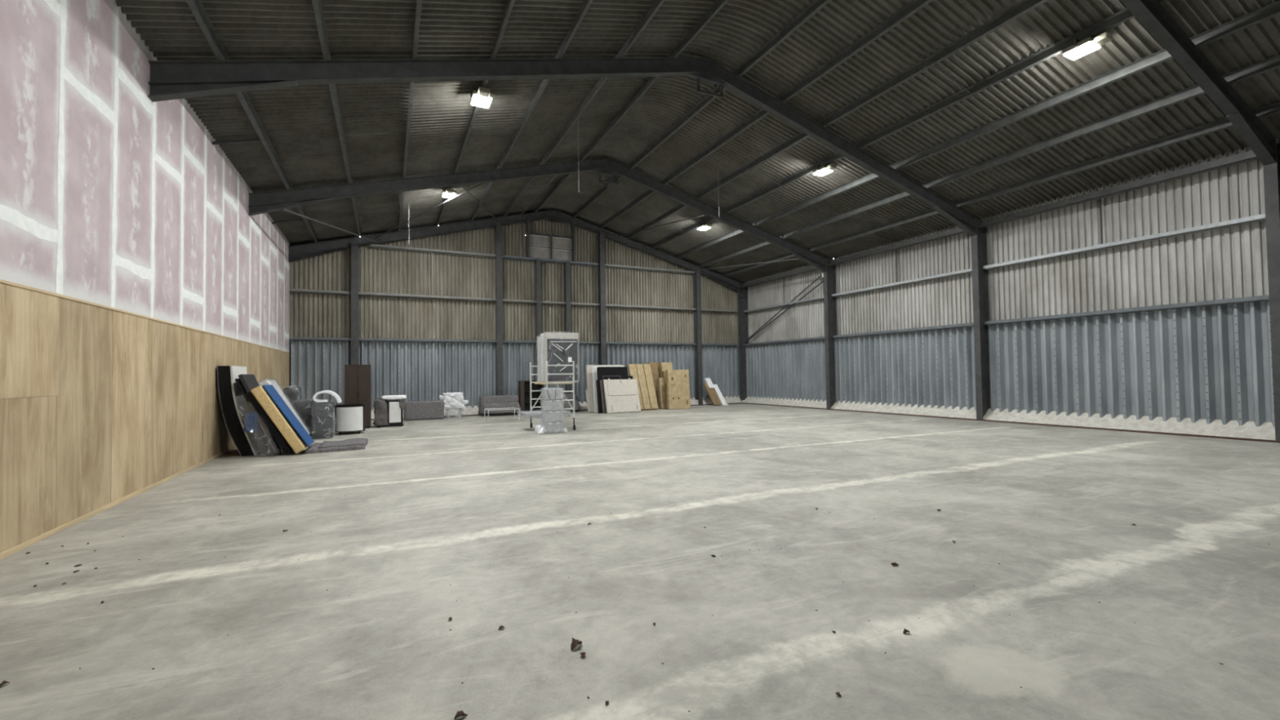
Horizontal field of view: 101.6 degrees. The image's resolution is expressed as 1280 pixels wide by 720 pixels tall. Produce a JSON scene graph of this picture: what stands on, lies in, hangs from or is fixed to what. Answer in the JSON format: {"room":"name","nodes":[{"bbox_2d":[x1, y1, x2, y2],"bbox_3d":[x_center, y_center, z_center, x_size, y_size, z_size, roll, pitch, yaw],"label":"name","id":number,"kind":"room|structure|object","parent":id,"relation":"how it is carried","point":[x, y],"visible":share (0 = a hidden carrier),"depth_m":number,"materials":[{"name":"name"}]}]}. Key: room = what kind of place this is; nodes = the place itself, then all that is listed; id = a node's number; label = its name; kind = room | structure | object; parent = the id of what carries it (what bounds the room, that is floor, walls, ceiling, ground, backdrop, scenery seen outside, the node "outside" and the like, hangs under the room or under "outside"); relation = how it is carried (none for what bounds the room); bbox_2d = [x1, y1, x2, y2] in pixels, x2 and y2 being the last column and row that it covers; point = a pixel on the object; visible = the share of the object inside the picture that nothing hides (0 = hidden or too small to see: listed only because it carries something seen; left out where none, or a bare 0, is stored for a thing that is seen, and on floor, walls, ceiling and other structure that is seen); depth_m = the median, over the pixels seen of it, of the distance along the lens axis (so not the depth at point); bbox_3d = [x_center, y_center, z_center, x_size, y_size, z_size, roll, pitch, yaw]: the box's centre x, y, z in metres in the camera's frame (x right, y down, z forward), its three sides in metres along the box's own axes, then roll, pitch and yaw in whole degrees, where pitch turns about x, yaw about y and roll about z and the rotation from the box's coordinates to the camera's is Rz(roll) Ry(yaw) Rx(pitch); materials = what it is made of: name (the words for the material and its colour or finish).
{"room":"warehouse interior","nodes":[
{"label":"warehouse interior","id":0,"kind":"room"},
{"bbox_2d":[0,0,289,559],"bbox_3d":[-6.783,-1.472,6.435,0.320,6.668,27.400,0,-2,-26],"label":"wall","id":1,"kind":"structure","parent":0,"point":[135,265],"depth_m":6.59,"materials":[{"name":"wood"}]},
{"bbox_2d":[288,208,744,422],"bbox_3d":[-3.291,-2.300,23.291,21.300,9.110,0.760,0,-2,-26],"label":"wall","id":2,"kind":"structure","parent":0,"point":[466,312],"depth_m":21.82,"materials":[{"name":"grey metal"}]},
{"bbox_2d":[529,232,573,261],"bbox_3d":[-3.931,-4.954,23.024,1.960,1.100,0.160,0,-2,-26],"label":"window","id":3,"kind":"structure","parent":2,"relation":"in","point":[542,246],"depth_m":23.00,"materials":[{"name":"grey glass"}]},
{"bbox_2d":[0,403,1279,719],"bbox_3d":[2.319,1.932,10.785,21.090,0.160,27.900,0,-2,-26],"label":"floor","id":4,"kind":"structure","parent":0,"point":[1200,600],"depth_m":4.03,"materials":[{"name":"concrete"}]},
{"bbox_2d":[0,680,9,686],"bbox_3d":[-3.365,1.709,2.749,0.046,0.022,0.049,-1,-2,-8],"label":"dry leaf","id":5,"kind":"object","parent":4,"relation":"on","point":[4,682],"visible":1,"depth_m":2.76,"materials":[{"name":"brown plant"}]},
{"bbox_2d":[216,365,260,456],"bbox_3d":[-8.604,1.076,11.345,0.674,1.880,1.227,0,-2,-26],"label":"mattress","id":6,"kind":"object","parent":4,"relation":"on","point":[232,399],"visible":0.81,"depth_m":10.79,"materials":[{"name":"black fabric"}]},
{"bbox_2d":[217,449,260,457],"bbox_3d":[-8.609,2.009,11.383,0.680,0.018,1.100,0,-2,-26],"label":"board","id":7,"kind":"object","parent":4,"relation":"on","point":[233,452],"visible":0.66,"depth_m":11.04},
{"bbox_2d":[238,395,279,454],"bbox_3d":[-7.994,1.345,11.045,0.811,1.306,0.996,0,-2,-26],"label":"plastic bag","id":8,"kind":"object","parent":4,"relation":"on","point":[253,423],"visible":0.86,"depth_m":10.75,"materials":[{"name":"clear plastic"}]},
{"bbox_2d":[235,373,282,454],"bbox_3d":[-8.145,1.157,11.302,0.783,1.704,1.100,0,-2,-26],"label":"headboard","id":9,"kind":"object","parent":4,"relation":"on","point":[246,383],"visible":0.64,"depth_m":10.84,"materials":[{"name":"fabric"}]},
{"bbox_2d":[244,391,293,454],"bbox_3d":[-7.824,1.315,11.121,0.789,1.329,0.895,0,-2,-26],"label":"mattress","id":10,"kind":"object","parent":4,"relation":"on","point":[282,442],"visible":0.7,"depth_m":10.75,"materials":[{"name":"black fabric"}]},
{"bbox_2d":[250,384,314,453],"bbox_3d":[-7.618,1.248,11.182,1.008,1.439,0.910,0,-2,-26],"label":"mattress","id":11,"kind":"object","parent":4,"relation":"on","point":[267,396],"visible":1,"depth_m":10.85,"materials":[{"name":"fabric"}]},
{"bbox_2d":[258,379,309,434],"bbox_3d":[-8.795,1.235,12.902,1.047,1.574,1.010,0,-2,-26],"label":"mattress","id":12,"kind":"object","parent":4,"relation":"on","point":[273,383],"visible":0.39,"depth_m":13.02,"materials":[{"name":"white fabric"}]},
{"bbox_2d":[281,386,302,407],"bbox_3d":[-9.820,1.412,14.777,0.561,1.419,0.433,0,-2,-26],"label":"cushion","id":13,"kind":"object","parent":4,"relation":"on","point":[293,394],"visible":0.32,"depth_m":14.65,"materials":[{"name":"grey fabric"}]},
{"bbox_2d":[293,400,315,435],"bbox_3d":[-9.227,1.580,14.361,0.541,1.044,0.781,0,-2,-26],"label":"armchair","id":14,"kind":"object","parent":4,"relation":"on","point":[304,409],"visible":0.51,"depth_m":14.10,"materials":[{"name":"grey fabric"}]},
{"bbox_2d":[312,401,335,437],"bbox_3d":[-8.538,1.586,14.098,0.546,0.999,0.738,0,-2,-26],"label":"armchair","id":15,"kind":"object","parent":4,"relation":"on","point":[323,416],"visible":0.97,"depth_m":13.83,"materials":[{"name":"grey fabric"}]},
{"bbox_2d":[312,390,341,403],"bbox_3d":[-8.437,0.994,14.111,0.627,0.345,0.500,0,-2,-26],"label":"sheet","id":16,"kind":"object","parent":15,"relation":"on","point":[336,396],"visible":1,"depth_m":13.92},
{"bbox_2d":[303,437,367,453],"bbox_3d":[-6.930,1.948,12.003,1.168,0.123,1.636,0,-2,-26],"label":"folded blanket","id":17,"kind":"object","parent":4,"relation":"on","point":[359,443],"visible":1,"depth_m":11.63,"materials":[{"name":"grey fabric"}]},
{"bbox_2d":[333,404,365,435],"bbox_3d":[-8.339,1.700,15.025,0.812,0.820,0.812,0,-2,-26],"label":"tub chair","id":18,"kind":"object","parent":4,"relation":"on","point":[348,417],"visible":1,"depth_m":14.71,"materials":[{"name":"white fabric"}]},
{"bbox_2d":[344,364,371,428],"bbox_3d":[-8.944,1.156,16.573,0.730,2.005,0.550,0,-2,-26],"label":"tall cabinet","id":19,"kind":"object","parent":4,"relation":"on","point":[357,378],"visible":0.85,"depth_m":16.38,"materials":[{"name":"brown wood"}]},
{"bbox_2d":[372,397,404,427],"bbox_3d":[-8.165,1.681,16.983,0.962,0.953,0.769,0,-2,-26],"label":"trolley","id":20,"kind":"object","parent":4,"relation":"on","point":[386,413],"visible":0.98,"depth_m":16.76,"materials":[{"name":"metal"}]},
{"bbox_2d":[372,397,388,426],"bbox_3d":[-8.374,1.651,16.880,0.494,0.892,0.763,0,-2,-26],"label":"drape","id":21,"kind":"object","parent":20,"relation":"hanging from","point":[380,411],"depth_m":16.64,"materials":[{"name":"grey fabric"}]},
{"bbox_2d":[382,395,406,399],"bbox_3d":[-7.978,1.208,16.950,0.729,0.140,0.271,0,-2,-26],"label":"roll","id":22,"kind":"object","parent":20,"relation":"on","point":[385,397],"visible":1,"depth_m":16.84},
{"bbox_2d":[399,399,404,408],"bbox_3d":[-7.706,1.433,16.922,0.190,0.323,0.109,0,-2,-26],"label":"drape","id":23,"kind":"object","parent":20,"relation":"hanging from","point":[402,402],"depth_m":16.89,"materials":[{"name":"grey fabric"}]},
{"bbox_2d":[403,400,444,420],"bbox_3d":[-8.001,1.865,19.358,1.390,0.703,0.243,0,-2,-26],"label":"panel","id":24,"kind":"object","parent":4,"relation":"on","point":[418,410],"visible":0.94,"depth_m":19.26,"materials":[{"name":"grey fabric"}]},
{"bbox_2d":[439,391,467,418],"bbox_3d":[-7.179,1.726,20.098,1.050,1.003,0.622,0,-2,-26],"label":"chair","id":25,"kind":"object","parent":4,"relation":"on","point":[455,401],"visible":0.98,"depth_m":19.90,"materials":[{"name":"white plastic"}]},
{"bbox_2d":[453,710,467,719],"bbox_3d":[-0.840,1.665,2.451,0.060,0.024,0.037,0,-2,-32],"label":"dry leaf","id":26,"kind":"object","parent":4,"relation":"on","point":[459,713],"visible":1,"depth_m":2.45,"materials":[{"name":"brown plant"}]},
{"bbox_2d":[484,407,519,422],"bbox_3d":[-4.973,1.957,18.813,1.104,0.412,0.784,0,-2,-26],"label":"frame","id":27,"kind":"object","parent":4,"relation":"on","point":[507,407],"visible":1,"depth_m":18.73,"materials":[{"name":"metal"}]},
{"bbox_2d":[478,395,519,416],"bbox_3d":[-5.668,1.825,21.116,1.582,0.816,0.906,0,-2,-26],"label":"sofa","id":28,"kind":"object","parent":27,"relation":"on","point":[504,402],"visible":0.91,"depth_m":20.88,"materials":[{"name":"grey fabric"}]},
{"bbox_2d":[288,209,748,401],"bbox_3d":[-3.462,-2.179,23.027,20.160,8.860,0.190,0,-2,-26],"label":"frame","id":29,"kind":"object","parent":4,"relation":"on","point":[297,252],"visible":0.93,"depth_m":22.91,"materials":[{"name":"grey paint"}]},
{"bbox_2d":[518,380,543,413],"bbox_3d":[-4.535,1.544,21.762,0.980,1.380,0.400,0,-2,-26],"label":"bookcase","id":30,"kind":"object","parent":4,"relation":"on","point":[523,385],"visible":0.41,"depth_m":21.87,"materials":[{"name":"brown wood"}]},
{"bbox_2d":[248,158,837,408],"bbox_3d":[-0.946,-2.350,17.829,20.160,8.860,0.595,0,-2,-26],"label":"frame","id":31,"kind":"object","parent":4,"relation":"on","point":[260,202],"visible":0.96,"depth_m":17.09,"materials":[{"name":"grey paint"}]},
{"bbox_2d":[533,388,567,434],"bbox_3d":[-2.455,1.381,14.461,0.906,1.260,0.414,0,-2,-26],"label":"boxes","id":32,"kind":"object","parent":4,"relation":"on","point":[553,415],"visible":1,"depth_m":14.34,"materials":[{"name":"grey plastic"}]},
{"bbox_2d":[529,360,575,430],"bbox_3d":[-2.606,1.042,15.466,0.965,2.000,1.510,0,-2,-26],"label":"scaffold tower","id":33,"kind":"object","parent":4,"relation":"on","point":[547,383],"visible":0.63,"depth_m":15.06,"materials":[{"name":"metal"}]},
{"bbox_2d":[537,335,541,382],"bbox_3d":[-2.619,-0.028,15.883,1.017,1.417,0.285,0,-2,-26],"label":"mattress","id":34,"kind":"object","parent":33,"relation":"on","point":[539,373],"visible":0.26,"depth_m":15.60,"materials":[{"name":"beige fabric"}]},
{"bbox_2d":[539,333,544,382],"bbox_3d":[-2.464,-0.068,15.628,1.044,1.480,0.287,0,-2,-26],"label":"mattress","id":35,"kind":"object","parent":33,"relation":"on","point":[541,335],"visible":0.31,"depth_m":15.34,"materials":[{"name":"white fabric"}]},
{"bbox_2d":[517,409,568,418],"bbox_3d":[-2.836,1.590,15.425,1.415,0.240,0.821,0,-2,-26],"label":"slab","id":36,"kind":"object","parent":33,"relation":"on","point":[539,413],"visible":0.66,"depth_m":15.05,"materials":[{"name":"grey plastic"}]},
{"bbox_2d":[543,332,578,382],"bbox_3d":[-2.312,-0.086,15.382,1.059,1.500,0.299,0,-2,-26],"label":"cabinet","id":37,"kind":"object","parent":33,"relation":"on","point":[559,348],"visible":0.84,"depth_m":15.26,"materials":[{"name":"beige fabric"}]},
{"bbox_2d":[555,393,580,412],"bbox_3d":[-3.298,1.832,22.315,1.414,0.798,0.802,0,-2,-26],"label":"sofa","id":38,"kind":"object","parent":4,"relation":"on","point":[566,405],"visible":0.41,"depth_m":22.22,"materials":[{"name":"grey fabric"}]},
{"bbox_2d":[147,57,991,420],"bbox_3d":[1.825,-2.539,12.104,20.160,8.860,0.190,0,-2,-26],"label":"frame","id":39,"kind":"object","parent":4,"relation":"on","point":[170,80],"visible":0.94,"depth_m":10.43,"materials":[{"name":"grey paint"}]},
{"bbox_2d":[570,637,582,651],"bbox_3d":[-0.373,1.661,3.064,0.074,0.050,0.075,0,-2,-15],"label":"dry leaf","id":40,"kind":"object","parent":4,"relation":"on","point":[575,642],"visible":1,"depth_m":3.07,"materials":[{"name":"brown plant"}]},
{"bbox_2d":[580,652,586,657],"bbox_3d":[-0.324,1.670,2.967,0.033,0.026,0.055,-1,-2,-5],"label":"dry leaf","id":41,"kind":"object","parent":4,"relation":"on","point":[582,654],"visible":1,"depth_m":2.97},
{"bbox_2d":[595,379,603,413],"bbox_3d":[-1.456,1.495,21.547,0.645,1.381,0.307,0,-2,-26],"label":"panel","id":42,"kind":"object","parent":4,"relation":"on","point":[597,381],"visible":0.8,"depth_m":21.40,"materials":[{"name":"black fabric"}]},
{"bbox_2d":[600,380,604,413],"bbox_3d":[-1.173,1.505,21.573,0.912,1.355,0.332,0,-2,-26],"label":"board","id":43,"kind":"object","parent":4,"relation":"on","point":[601,382],"visible":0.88,"depth_m":21.38,"materials":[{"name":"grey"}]},
{"bbox_2d":[585,364,622,412],"bbox_3d":[-1.469,1.207,22.405,1.680,2.003,0.463,0,-2,-26],"label":"panel","id":44,"kind":"object","parent":4,"relation":"on","point":[589,391],"visible":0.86,"depth_m":22.07,"materials":[{"name":"beige fabric"}]},
{"bbox_2d":[601,380,607,413],"bbox_3d":[-1.075,1.513,21.532,0.912,1.335,0.332,0,-2,-26],"label":"board","id":45,"kind":"object","parent":4,"relation":"on","point":[602,380],"visible":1,"depth_m":21.32,"materials":[{"name":"brown wood"}]},
{"bbox_2d":[591,365,624,413],"bbox_3d":[-1.271,1.219,22.174,1.465,1.962,0.396,0,-2,-26],"label":"panel","id":46,"kind":"object","parent":4,"relation":"on","point":[593,367],"visible":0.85,"depth_m":21.87,"materials":[{"name":"white fabric"}]},
{"bbox_2d":[602,375,621,413],"bbox_3d":[-1.097,1.415,21.478,0.804,1.532,0.326,0,-2,-26],"label":"wire frame","id":47,"kind":"object","parent":4,"relation":"on","point":[602,375],"visible":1,"depth_m":21.44,"materials":[{"name":"metal"}]},
{"bbox_2d":[596,366,627,379],"bbox_3d":[-1.114,1.240,21.981,1.350,1.905,0.425,0,-2,-26],"label":"panel","id":48,"kind":"object","parent":4,"relation":"on","point":[605,371],"visible":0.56,"depth_m":21.98,"materials":[{"name":"black fabric"}]},
{"bbox_2d":[603,377,640,413],"bbox_3d":[-0.738,1.466,21.619,1.510,1.424,0.497,0,-2,-26],"label":"headboard","id":49,"kind":"object","parent":4,"relation":"on","point":[623,397],"visible":1,"depth_m":21.56,"materials":[{"name":"beige fabric"}]},
{"bbox_2d":[617,376,632,379],"bbox_3d":[-0.568,1.434,22.059,0.700,1.505,0.322,0,-2,-26],"label":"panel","id":50,"kind":"object","parent":4,"relation":"on","point":[618,377],"visible":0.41,"depth_m":22.14,"materials":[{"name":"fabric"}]},
{"bbox_2d":[626,364,644,410],"bbox_3d":[-0.203,1.190,23.015,0.350,2.035,0.934,0,-2,-26],"label":"carton","id":51,"kind":"object","parent":4,"relation":"on","point":[632,369],"visible":0.57,"depth_m":23.13,"materials":[{"name":"brown cardboard"}]},
{"bbox_2d":[635,364,651,410],"bbox_3d":[0.121,1.190,23.194,0.330,2.035,0.934,0,-2,-26],"label":"carton","id":52,"kind":"object","parent":4,"relation":"on","point":[644,393],"visible":1,"depth_m":23.11,"materials":[{"name":"brown cardboard"}]},
{"bbox_2d":[25,439,1273,711],"bbox_3d":[1.266,1.747,6.489,13.994,0.019,8.273,0,-2,-26],"label":"floor grit","id":53,"kind":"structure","parent":4,"relation":"on","point":[77,565],"depth_m":4.46,"materials":[{"name":"grey stone"}]},
{"bbox_2d":[642,364,658,409],"bbox_3d":[0.450,1.185,23.375,0.340,2.045,0.934,0,-2,-26],"label":"carton","id":54,"kind":"object","parent":4,"relation":"on","point":[646,367],"visible":1,"depth_m":23.28,"materials":[{"name":"brown cardboard"}]},
{"bbox_2d":[646,362,660,407],"bbox_3d":[0.726,1.165,24.263,0.550,2.124,0.692,0,-2,-26],"label":"carton","id":55,"kind":"object","parent":4,"relation":"on","point":[655,368],"visible":0.46,"depth_m":24.31,"materials":[{"name":"cardboard"}]},
{"bbox_2d":[656,377,665,408],"bbox_3d":[0.945,1.507,23.570,0.200,1.398,0.476,0,-2,-26],"label":"carton","id":56,"kind":"object","parent":4,"relation":"on","point":[660,381],"visible":0.94,"depth_m":23.46,"materials":[{"name":"brown cardboard"}]},
{"bbox_2d":[661,370,667,408],"bbox_3d":[1.589,1.345,23.731,1.100,1.713,0.495,0,-2,-26],"label":"carton","id":57,"kind":"object","parent":4,"relation":"on","point":[664,375],"visible":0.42,"depth_m":23.46,"materials":[{"name":"cardboard"}]},
{"bbox_2d":[658,362,672,377],"bbox_3d":[1.297,1.161,24.150,0.580,2.111,0.692,0,-2,-26],"label":"carton","id":58,"kind":"object","parent":4,"relation":"on","point":[663,366],"visible":0.32,"depth_m":24.21,"materials":[{"name":"brown cardboard"}]},
{"bbox_2d":[665,369,690,409],"bbox_3d":[1.698,1.311,23.276,1.080,1.753,0.319,0,-2,-26],"label":"carton","id":59,"kind":"object","parent":4,"relation":"on","point":[677,386],"visible":1,"depth_m":23.16,"materials":[{"name":"brown cardboard"}]},
{"bbox_2d":[702,377,721,405],"bbox_3d":[3.539,1.555,25.638,0.841,1.338,0.420,-2,-2,29],"label":"box","id":60,"kind":"object","parent":4,"relation":"on","point":[708,385],"visible":1,"depth_m":25.59,"materials":[{"name":"cardboard"}]},
{"bbox_2d":[713,384,728,405],"bbox_3d":[3.944,1.710,25.710,0.785,1.022,0.302,-2,-2,42],"label":"foam slab","id":61,"kind":"object","parent":4,"relation":"on","point":[717,389],"visible":1,"depth_m":25.66,"materials":[{"name":"white plastic"}]},
{"bbox_2d":[902,627,909,634],"bbox_3d":[1.619,1.649,3.175,0.038,0.026,0.038,-1,-2,20],"label":"dry leaf","id":62,"kind":"object","parent":4,"relation":"on","point":[904,631],"visible":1,"depth_m":3.18,"materials":[{"name":"plant"}]},
{"bbox_2d":[1120,0,1279,441],"bbox_3d":[4.473,-2.719,6.634,20.160,8.860,0.190,0,-2,-26],"label":"frame","id":63,"kind":"object","parent":4,"relation":"on","point":[1150,13],"visible":1,"depth_m":10.35,"materials":[{"name":"grey paint"}]},
{"bbox_2d":[115,0,1279,283],"bbox_3d":[2.151,-5.780,11.263,21.060,3.284,28.250,0,-2,-26],"label":"ceiling","id":64,"kind":"structure","parent":0,"point":[980,104],"depth_m":11.87,"materials":[{"name":"metal"}]},
{"bbox_2d":[441,188,456,198],"bbox_3d":[-6.118,-5.386,16.778,0.444,0.185,0.640,0,-2,-26],"label":"floodlight","id":65,"kind":"object","parent":64,"relation":"attached to","point":[449,193],"visible":0.94,"depth_m":16.73,"materials":[{"name":"white"}]},
{"bbox_2d":[470,86,493,107],"bbox_3d":[-3.330,-5.575,11.020,0.444,0.185,0.640,0,-2,-26],"label":"floodlight","id":66,"kind":"object","parent":64,"relation":"attached to","point":[482,97],"visible":1,"depth_m":10.98,"materials":[{"name":"white"}]},
{"bbox_2d":[577,123,579,192],"bbox_3d":[-1.629,-5.437,13.840,0.020,2.000,0.017,0,-2,-26],"label":"hanging cord","id":67,"kind":"object","parent":64,"relation":"hanging from","point":[578,123],"visible":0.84,"depth_m":13.84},
{"bbox_2d":[697,223,711,230],"bbox_3d":[2.631,-5.395,21.014,0.444,0.185,0.640,0,-2,-26],"label":"floodlight","id":68,"kind":"object","parent":64,"relation":"attached to","point":[703,227],"visible":1,"depth_m":20.95,"materials":[{"name":"white"}]},
{"bbox_2d":[813,164,836,176],"bbox_3d":[5.418,-5.585,15.256,0.444,0.185,0.640,0,-2,-26],"label":"floodlight","id":69,"kind":"object","parent":64,"relation":"attached to","point":[822,171],"visible":1,"depth_m":15.20,"materials":[{"name":"white"}]},
{"bbox_2d":[1062,31,1112,59],"bbox_3d":[8.184,-5.772,9.543,0.444,0.185,0.640,0,-2,-26],"label":"floodlight","id":70,"kind":"object","parent":64,"relation":"attached to","point":[1079,48],"visible":1,"depth_m":9.51,"materials":[{"name":"white"}]},
{"bbox_2d":[740,137,1279,443],"bbox_3d":[11.312,-1.379,15.358,0.810,6.450,27.700,0,-2,-26],"label":"wall","id":71,"kind":"structure","parent":0,"point":[1141,304],"depth_m":14.41,"materials":[{"name":"grey metal"}]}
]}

